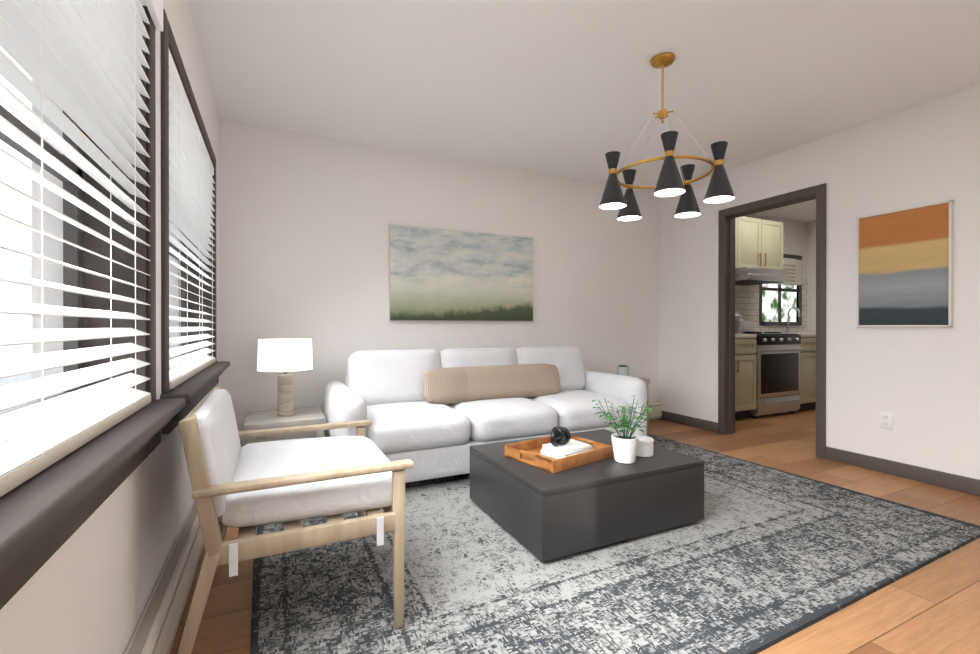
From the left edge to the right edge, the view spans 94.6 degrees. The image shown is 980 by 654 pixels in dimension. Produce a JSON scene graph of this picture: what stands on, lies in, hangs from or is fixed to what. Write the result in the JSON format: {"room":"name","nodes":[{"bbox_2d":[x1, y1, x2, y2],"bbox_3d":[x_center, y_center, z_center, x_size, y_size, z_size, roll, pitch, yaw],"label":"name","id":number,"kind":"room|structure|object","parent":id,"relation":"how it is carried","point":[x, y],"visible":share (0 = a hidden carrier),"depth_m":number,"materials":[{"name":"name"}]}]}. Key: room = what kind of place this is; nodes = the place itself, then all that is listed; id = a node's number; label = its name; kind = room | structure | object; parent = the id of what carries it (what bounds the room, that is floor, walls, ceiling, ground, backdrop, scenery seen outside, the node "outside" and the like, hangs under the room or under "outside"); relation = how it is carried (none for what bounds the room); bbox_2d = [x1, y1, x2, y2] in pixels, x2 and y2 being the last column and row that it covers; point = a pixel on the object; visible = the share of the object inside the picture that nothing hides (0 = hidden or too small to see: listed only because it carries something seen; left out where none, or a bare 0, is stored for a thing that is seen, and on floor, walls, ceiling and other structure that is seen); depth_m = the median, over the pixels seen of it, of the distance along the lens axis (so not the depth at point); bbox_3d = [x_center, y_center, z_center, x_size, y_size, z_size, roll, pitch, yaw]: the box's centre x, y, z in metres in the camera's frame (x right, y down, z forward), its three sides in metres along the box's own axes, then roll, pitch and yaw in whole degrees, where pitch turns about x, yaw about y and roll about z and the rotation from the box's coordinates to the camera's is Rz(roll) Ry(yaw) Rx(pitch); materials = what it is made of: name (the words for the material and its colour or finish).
{"room":"living room","nodes":[
{"label":"living room","id":0,"kind":"room"},
{"bbox_2d":[0,0,218,653],"bbox_3d":[-0.872,-0.214,0.751,0.250,2.440,5.660,0,0,-26],"label":"wall","id":1,"kind":"structure","parent":0,"point":[88,587],"depth_m":1.22,"materials":[{"name":"white paint"}]},
{"bbox_2d":[0,5,184,609],"bbox_3d":[-0.743,-0.348,0.673,0.255,1.420,1.580,0,0,-26],"label":"window","id":2,"kind":"structure","parent":1,"relation":"in","point":[47,513],"depth_m":1.21,"materials":[{"name":"grey"}]},
{"bbox_2d":[0,0,162,496],"bbox_3d":[-0.698,-0.419,0.695,0.088,1.285,1.540,0,0,-26],"label":"window blind","id":3,"kind":"object","parent":2,"relation":"attached to","point":[80,62],"visible":1,"depth_m":0.85,"materials":[{"name":"white plastic"}]},
{"bbox_2d":[160,9,229,433],"bbox_3d":[-1.459,-0.353,2.166,0.255,1.420,1.550,0,0,-26],"label":"window","id":4,"kind":"structure","parent":1,"relation":"in","point":[194,391],"depth_m":1.76,"materials":[{"name":"grey"}]},
{"bbox_2d":[169,50,215,389],"bbox_3d":[-1.429,-0.382,2.180,0.052,1.201,1.346,0,0,-26],"label":"window blind","id":5,"kind":"object","parent":4,"relation":"attached to","point":[191,173],"visible":0.81,"depth_m":2.00,"materials":[{"name":"white plastic"}]},
{"bbox_2d":[219,119,658,440],"bbox_3d":[-0.019,-0.224,4.159,4.235,2.440,0.250,0,0,-26],"label":"wall","id":6,"kind":"structure","parent":0,"point":[305,220],"depth_m":3.59,"materials":[{"name":"white paint"}]},
{"bbox_2d":[389,224,532,320],"bbox_3d":[-0.207,-0.438,3.909,1.330,0.770,0.036,0,0,-26],"label":"art","id":7,"kind":"object","parent":6,"relation":"attached to","point":[435,274],"visible":0.92,"depth_m":3.86,"materials":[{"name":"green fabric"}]},
{"bbox_2d":[170,409,979,653],"bbox_3d":[2.383,1.051,2.392,7.535,0.100,5.800,0,0,-26],"label":"floor","id":8,"kind":"structure","parent":0,"point":[933,607],"depth_m":1.74,"materials":[{"name":"brown wood"}]},
{"bbox_2d":[124,401,661,653],"bbox_3d":[1.091,0.897,1.706,4.113,0.182,5.140,0,0,-26],"label":"baseboard heater","id":9,"kind":"object","parent":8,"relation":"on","point":[155,631],"visible":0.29,"depth_m":1.45,"materials":[{"name":"beige metal"}]},
{"bbox_2d":[250,433,979,653],"bbox_3d":[0.480,0.995,2.561,3.278,0.012,2.465,0,0,-26],"label":"rug","id":10,"kind":"object","parent":8,"relation":"on","point":[758,558],"visible":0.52,"depth_m":1.80,"materials":[{"name":"grey fabric"}]},
{"bbox_2d":[244,407,325,443],"bbox_3d":[-1.349,0.783,2.987,0.460,0.407,0.460,0,0,-26],"label":"side table","id":11,"kind":"object","parent":10,"relation":"on","point":[266,419],"visible":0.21,"depth_m":2.84,"materials":[{"name":"grey wood"}]},
{"bbox_2d":[257,338,312,415],"bbox_3d":[-1.349,0.330,2.985,0.336,0.500,0.336,0,0,-26],"label":"table lamp","id":12,"kind":"object","parent":11,"relation":"on","point":[285,355],"visible":1,"depth_m":2.88,"materials":[{"name":"fabric"}]},
{"bbox_2d":[177,386,413,653],"bbox_3d":[-0.721,0.621,1.690,0.681,0.744,0.760,0,0,-26],"label":"armchair","id":13,"kind":"object","parent":10,"relation":"on","point":[249,488],"visible":1,"depth_m":1.41,"materials":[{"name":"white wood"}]},
{"bbox_2d":[324,346,646,482],"bbox_3d":[-0.003,0.576,3.423,2.301,0.818,0.981,0,0,-26],"label":"sofa","id":14,"kind":"object","parent":10,"relation":"on","point":[431,413],"visible":0.85,"depth_m":3.19,"materials":[{"name":"white fabric"}]},
{"bbox_2d":[470,429,703,561],"bbox_3d":[0.482,0.830,2.417,0.960,0.317,0.770,0,0,-26],"label":"coffee table","id":15,"kind":"object","parent":10,"relation":"on","point":[543,515],"visible":0.9,"depth_m":2.09,"materials":[{"name":"black wood"}]},
{"bbox_2d":[505,435,612,472],"bbox_3d":[0.356,0.642,2.345,0.440,0.058,0.350,0,0,-38],"label":"tray","id":16,"kind":"object","parent":15,"relation":"on","point":[528,452],"visible":0.71,"depth_m":2.27,"materials":[{"name":"brown wood"}]},
{"bbox_2d":[541,439,593,458],"bbox_3d":[0.404,0.640,2.375,0.241,0.043,0.178,0,0,-41],"label":"books","id":17,"kind":"object","parent":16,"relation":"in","point":[570,447],"visible":0.73,"depth_m":2.32,"materials":[{"name":"white paper"}]},
{"bbox_2d":[550,427,570,445],"bbox_3d":[0.358,0.569,2.359,0.124,0.100,0.083,0,0,-26],"label":"sculpture","id":18,"kind":"object","parent":17,"relation":"on","point":[556,439],"visible":1,"depth_m":2.34,"materials":[{"name":"black"}]},
{"bbox_2d":[592,395,656,463],"bbox_3d":[0.674,0.510,2.271,0.314,0.322,0.360,0,0,-26],"label":"potted plant","id":19,"kind":"object","parent":15,"relation":"on","point":[625,445],"visible":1,"depth_m":2.22,"materials":[{"name":"white ceramic"}]},
{"bbox_2d":[636,436,653,456],"bbox_3d":[0.804,0.623,2.382,0.112,0.096,0.112,0,0,-26],"label":"candle jar","id":20,"kind":"object","parent":15,"relation":"on","point":[645,447],"visible":0.81,"depth_m":2.33,"materials":[{"name":"white ceramic"}]},
{"bbox_2d":[616,374,649,433],"bbox_3d":[1.177,0.730,4.253,0.440,0.507,0.440,0,0,-26],"label":"side table","id":21,"kind":"object","parent":10,"relation":"on","point":[647,381],"visible":0.04,"depth_m":4.15,"materials":[{"name":"grey wood"}]},
{"bbox_2d":[617,364,628,375],"bbox_3d":[1.244,0.411,4.229,0.133,0.129,0.133,0,0,-26],"label":"plant","id":22,"kind":"object","parent":21,"relation":"on","point":[623,370],"visible":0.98,"depth_m":4.18,"materials":[{"name":"grey ceramic"}]},
{"bbox_2d":[735,335,756,419],"bbox_3d":[2.391,0.556,4.985,0.772,0.874,0.620,0,0,-26],"label":"base cabinet","id":23,"kind":"object","parent":8,"relation":"on","point":[745,370],"depth_m":4.81,"materials":[{"name":"beige wood"}]},
{"bbox_2d":[735,312,743,333],"bbox_3d":[2.615,-0.062,4.951,0.260,0.280,0.337,0,0,-26],"label":"pot","id":24,"kind":"object","parent":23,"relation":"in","point":[738,323],"visible":0.19,"depth_m":4.83,"materials":[{"name":"silver metal"}]},
{"bbox_2d":[742,321,802,417],"bbox_3d":[3.101,0.458,5.281,0.756,1.069,0.684,0,0,-26],"label":"stove","id":25,"kind":"object","parent":8,"relation":"on","point":[778,374],"visible":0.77,"depth_m":5.01,"materials":[{"name":"silver metal"}]},
{"bbox_2d":[794,335,815,411],"bbox_3d":[3.825,0.554,5.672,0.875,0.874,0.620,0,0,-26],"label":"base cabinet","id":26,"kind":"object","parent":8,"relation":"on","point":[807,394],"depth_m":5.29,"materials":[{"name":"beige wood"}]},
{"bbox_2d":[747,331,815,334],"bbox_3d":[3.985,0.097,5.747,1.229,0.040,0.621,0,0,-26],"label":"countertop","id":27,"kind":"structure","parent":26,"relation":"on","point":[799,333],"depth_m":5.40,"materials":[{"name":"white stone"}]},
{"bbox_2d":[188,0,979,222],"bbox_3d":[2.383,-1.489,2.385,7.535,0.100,5.800,0,0,-26],"label":"ceiling","id":28,"kind":"structure","parent":0,"point":[570,89],"depth_m":2.56,"materials":[{"name":"white paint"}]},
{"bbox_2d":[599,52,734,220],"bbox_3d":[0.924,-1.041,2.452,0.662,0.795,0.648,0,0,-26],"label":"chandelier","id":29,"kind":"object","parent":28,"relation":"hanging from","point":[670,183],"visible":1,"depth_m":2.37,"materials":[{"name":"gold metal"}]},
{"bbox_2d":[745,214,806,321],"bbox_3d":[3.092,-0.229,5.806,2.800,2.440,0.250,0,0,-26],"label":"wall","id":30,"kind":"structure","parent":0,"point":[794,237],"depth_m":6.18,"materials":[{"name":"white paint"}]},
{"bbox_2d":[735,216,742,267],"bbox_3d":[2.387,-0.972,5.128,0.892,0.610,0.350,0,0,-26],"label":"upper cabinet","id":31,"kind":"object","parent":30,"relation":"attached to","point":[739,220],"depth_m":5.15,"materials":[{"name":"beige wood"}]},
{"bbox_2d":[743,216,782,269],"bbox_3d":[3.092,-0.973,5.467,0.893,0.610,0.350,0,0,-26],"label":"upper cabinet","id":32,"kind":"object","parent":30,"relation":"attached to","point":[758,243],"depth_m":5.33,"materials":[{"name":"beige wood"}]},
{"bbox_2d":[735,267,790,284],"bbox_3d":[3.063,-0.594,5.356,0.760,0.143,0.526,0,0,-26],"label":"range hood","id":33,"kind":"object","parent":30,"relation":"attached to","point":[750,276],"visible":0.73,"depth_m":5.12,"materials":[{"name":"silver metal"}]},
{"bbox_2d":[735,278,806,332],"bbox_3d":[3.148,-0.296,5.690,2.800,0.745,0.008,0,0,-26],"label":"backsplash","id":34,"kind":"structure","parent":30,"relation":"attached to","point":[747,302],"depth_m":5.81,"materials":[{"name":"tile"}]},
{"bbox_2d":[759,254,801,325],"bbox_3d":[3.901,-0.499,6.015,0.900,0.960,0.135,0,0,-26],"label":"kitchen window","id":35,"kind":"structure","parent":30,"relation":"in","point":[777,301],"depth_m":6.05,"materials":[{"name":"grey"}]},
{"bbox_2d":[807,221,815,332],"bbox_3d":[5.667,-0.223,3.963,0.250,2.440,5.800,0,0,-26],"label":"wall","id":36,"kind":"structure","parent":0,"point":[811,276],"depth_m":6.24,"materials":[{"name":"white paint"}]},
{"bbox_2d":[659,84,979,479],"bbox_3d":[3.006,-0.219,2.610,0.120,2.440,5.160,0,0,-26],"label":"wall","id":37,"kind":"structure","parent":0,"point":[922,384],"depth_m":3.17,"materials":[{"name":"white paint"}]},
{"bbox_2d":[658,411,717,432],"bbox_3d":[1.988,0.948,4.579,0.014,0.095,0.734,0,0,-26],"label":"baseboard","id":38,"kind":"structure","parent":37,"relation":"attached to","point":[668,416],"depth_m":4.53,"materials":[{"name":"wood"}]},
{"bbox_2d":[718,183,825,458],"bbox_3d":[2.405,-0.046,3.863,0.152,2.086,0.912,0,0,-26],"label":"door frame","id":39,"kind":"structure","parent":37,"relation":"attached to","point":[726,320],"depth_m":4.15,"materials":[{"name":"wood"}]},
{"bbox_2d":[880,411,892,429],"bbox_3d":[2.705,0.639,3.089,0.010,0.118,0.075,0,0,-26],"label":"electrical outlet","id":40,"kind":"object","parent":37,"relation":"attached to","point":[886,420],"visible":1,"depth_m":3.08,"materials":[{"name":"white plastic"}]},
{"bbox_2d":[825,446,979,495],"bbox_3d":[3.294,0.956,1.855,0.014,0.095,3.484,0,0,-26],"label":"baseboard","id":41,"kind":"structure","parent":37,"relation":"attached to","point":[941,479],"depth_m":2.98,"materials":[{"name":"wood"}]},
{"bbox_2d":[856,200,952,326],"bbox_3d":[2.732,-0.390,3.005,0.030,0.780,0.500,0,0,-26],"label":"painting","id":42,"kind":"object","parent":37,"relation":"attached to","point":[904,267],"visible":1,"depth_m":2.98,"materials":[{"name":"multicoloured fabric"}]},
{"label":"outside","id":43,"kind":"structure","parent":0,"visible":0},
{"bbox_2d":[0,46,31,411],"bbox_3d":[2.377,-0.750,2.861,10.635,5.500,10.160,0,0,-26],"label":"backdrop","id":44,"kind":"structure","parent":43,"point":[15,235],"depth_m":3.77,"materials":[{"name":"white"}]}
]}

